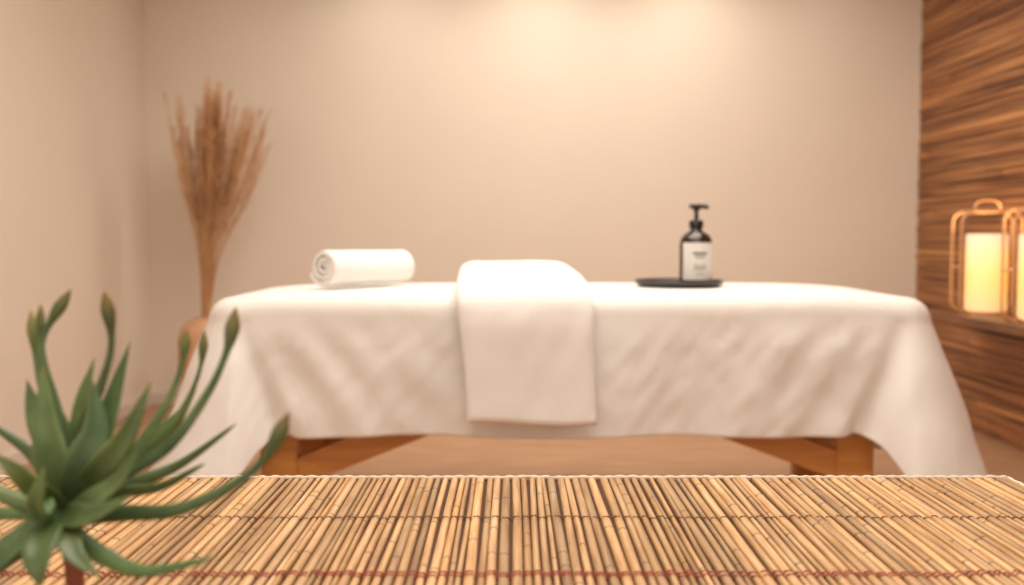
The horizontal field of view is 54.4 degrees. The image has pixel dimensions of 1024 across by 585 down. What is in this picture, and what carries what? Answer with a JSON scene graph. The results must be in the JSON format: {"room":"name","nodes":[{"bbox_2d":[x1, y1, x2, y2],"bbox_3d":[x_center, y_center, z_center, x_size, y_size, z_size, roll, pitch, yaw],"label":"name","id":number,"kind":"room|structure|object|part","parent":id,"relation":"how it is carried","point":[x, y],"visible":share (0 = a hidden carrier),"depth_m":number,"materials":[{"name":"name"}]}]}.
{"room":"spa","nodes":[
{"label":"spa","id":0,"kind":"room"},
{"bbox_2d":[0,0,151,455],"bbox_3d":[-2.010,-0.471,1.565,0.100,2.600,7.580,0,3,0],"label":"wall","id":1,"kind":"structure","parent":0,"point":[74,180],"depth_m":4.44,"materials":[{"name":"paint"}]},
{"bbox_2d":[0,392,153,474],"bbox_3d":[-1.952,0.792,1.631,0.015,0.070,7.565,0,3,0],"label":"baseboard","id":2,"kind":"structure","parent":1,"relation":"attached to","point":[125,409],"depth_m":4.96,"materials":[{"name":"beige paint"}]},
{"bbox_2d":[6,405,1023,483],"bbox_3d":[0.120,0.874,1.693,4.360,0.100,7.680,0,3,0],"label":"floor","id":3,"kind":"structure","parent":0,"point":[430,455],"depth_m":4.09,"materials":[{"name":"brown wood"}]},
{"bbox_2d":[161,73,272,385],"bbox_3d":[-1.422,-0.211,4.868,0.546,1.701,0.345,-1,3,-13],"label":"vase","id":4,"kind":"object","parent":3,"relation":"on","point":[211,157],"visible":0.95,"depth_m":4.83,"materials":[{"name":"ceramic"}]},
{"bbox_2d":[260,433,873,479],"bbox_3d":[0.175,0.371,3.247,2.030,0.725,0.660,0,3,0],"label":"massage table","id":5,"kind":"object","parent":3,"relation":"on","point":[851,455],"visible":0.17,"depth_m":2.99,"materials":[{"name":"brown wood"}]},
{"bbox_2d":[150,283,986,479],"bbox_3d":[0.167,0.298,3.241,2.539,0.634,1.063,0,3,0],"label":"sheet","id":6,"kind":"object","parent":5,"relation":"on","point":[729,360],"visible":0.79,"depth_m":2.87,"materials":[{"name":"white fabric"}]},
{"bbox_2d":[309,250,414,286],"bbox_3d":[-0.477,-0.081,3.203,0.133,0.113,0.345,3,4,40],"label":"rolled towel","id":7,"kind":"object","parent":6,"relation":"on","point":[330,267],"visible":1,"depth_m":3.13,"materials":[{"name":"white fabric"}]},
{"bbox_2d":[456,260,595,426],"bbox_3d":[0.030,0.132,3.083,0.414,0.455,0.672,0,3,0],"label":"towel","id":8,"kind":"object","parent":6,"relation":"on","point":[526,327],"visible":1,"depth_m":2.78,"materials":[{"name":"fabric"}]},
{"bbox_2d":[635,278,723,286],"bbox_3d":[0.545,-0.033,3.253,0.288,0.019,0.288,0,3,0],"label":"round tray","id":9,"kind":"object","parent":6,"relation":"on","point":[652,282],"visible":0.93,"depth_m":3.15,"materials":[{"name":"grey stone"}]},
{"bbox_2d":[679,204,712,281],"bbox_3d":[0.600,-0.161,3.245,0.107,0.256,0.107,0,3,0],"label":"pump bottle","id":10,"kind":"object","parent":9,"relation":"on","point":[696,246],"visible":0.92,"depth_m":3.21,"materials":[{"name":"brown glass"}]},
{"bbox_2d":[693,252,706,269],"bbox_3d":[0.605,-0.094,3.198,0.046,0.071,0.005,0,3,-5],"label":"print","id":11,"kind":"object","parent":10,"relation":"attached to","point":[699,258],"depth_m":3.20,"materials":[{"name":"grey paper"}]},
{"bbox_3d":[-0.022,0.585,1.116,1.535,0.544,0.820,0,3,0],"label":"table","id":12,"kind":"object","parent":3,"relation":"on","visible":0},
{"bbox_2d":[0,475,1023,584],"bbox_3d":[-0.021,0.307,1.100,1.561,0.010,0.848,0,3,0],"label":"bamboo mat","id":13,"kind":"object","parent":12,"relation":"on","point":[719,529],"visible":0.9,"depth_m":1.24,"materials":[{"name":"brown wood"}]},
{"bbox_2d":[0,289,289,584],"bbox_3d":[-0.335,0.158,0.856,0.303,0.319,0.162,0,3,0],"label":"potted succulent","id":14,"kind":"object","parent":13,"relation":"on","point":[85,473],"visible":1,"depth_m":0.85,"materials":[{"name":"green plant"}]},
{"bbox_3d":[-0.382,0.233,0.865,0.022,0.106,0.022,0,3,0],"label":"stem","id":15,"kind":"part","parent":14,"relation":"part of","materials":[{"name":"brown"}]},
{"bbox_3d":[-0.021,0.306,1.101,1.560,0.008,0.844,0,3,0],"label":"edge cord","id":16,"kind":"part","parent":13,"relation":"part of","materials":[{"name":"brown fabric"}]},
{"bbox_2d":[144,0,923,390],"bbox_3d":[0.120,-0.693,5.399,4.360,2.600,0.100,0,3,0],"label":"wall","id":17,"kind":"structure","parent":0,"point":[582,135],"depth_m":5.34,"materials":[{"name":"paint"}]},
{"bbox_2d":[152,391,178,404],"bbox_3d":[0.105,0.574,5.415,4.130,0.070,0.015,0,3,0],"label":"baseboard","id":18,"kind":"structure","parent":17,"relation":"attached to","point":[159,396],"depth_m":5.41,"materials":[{"name":"beige paint"}]},
{"bbox_2d":[915,0,1023,449],"bbox_3d":[2.240,-0.471,1.565,0.120,2.600,7.580,0,3,0],"label":"wall","id":19,"kind":"structure","parent":0,"point":[971,144],"depth_m":4.72,"materials":[{"name":"brown wood"}]},
{"bbox_2d":[926,307,1023,336],"bbox_3d":[2.027,0.116,4.098,0.335,0.035,1.070,0,3,0],"label":"wall shelf","id":20,"kind":"object","parent":19,"relation":"attached to","point":[999,323],"visible":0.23,"depth_m":4.05,"materials":[{"name":"brown wood"}]},
{"bbox_2d":[949,199,1023,314],"bbox_3d":[2.035,-0.156,4.268,0.271,0.490,0.200,0,3,0],"label":"candle lantern","id":21,"kind":"object","parent":20,"relation":"on","point":[983,251],"visible":0.88,"depth_m":4.21,"materials":[{"name":"orange metal"}]},
{"bbox_2d":[964,234,1008,311],"bbox_3d":[2.035,-0.087,4.272,0.166,0.328,0.166,0,3,0],"label":"candle","id":22,"kind":"object","parent":21,"relation":"on","point":[983,251],"depth_m":4.21,"materials":[{"name":"beige wax"}]},
{"bbox_2d":[1000,207,1023,322],"bbox_3d":[2.035,-0.130,3.819,0.271,0.490,0.200,0,3,0],"label":"candle lantern","id":23,"kind":"object","parent":20,"relation":"on","point":[1019,318],"visible":1,"depth_m":3.82,"materials":[{"name":"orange metal"}]},
{"bbox_2d":[1017,234,1023,319],"bbox_3d":[2.035,-0.061,3.823,0.166,0.328,0.166,0,3,0],"label":"candle","id":24,"kind":"object","parent":23,"relation":"on","point":[1020,287],"depth_m":3.82,"materials":[{"name":"beige wax"}]}
]}

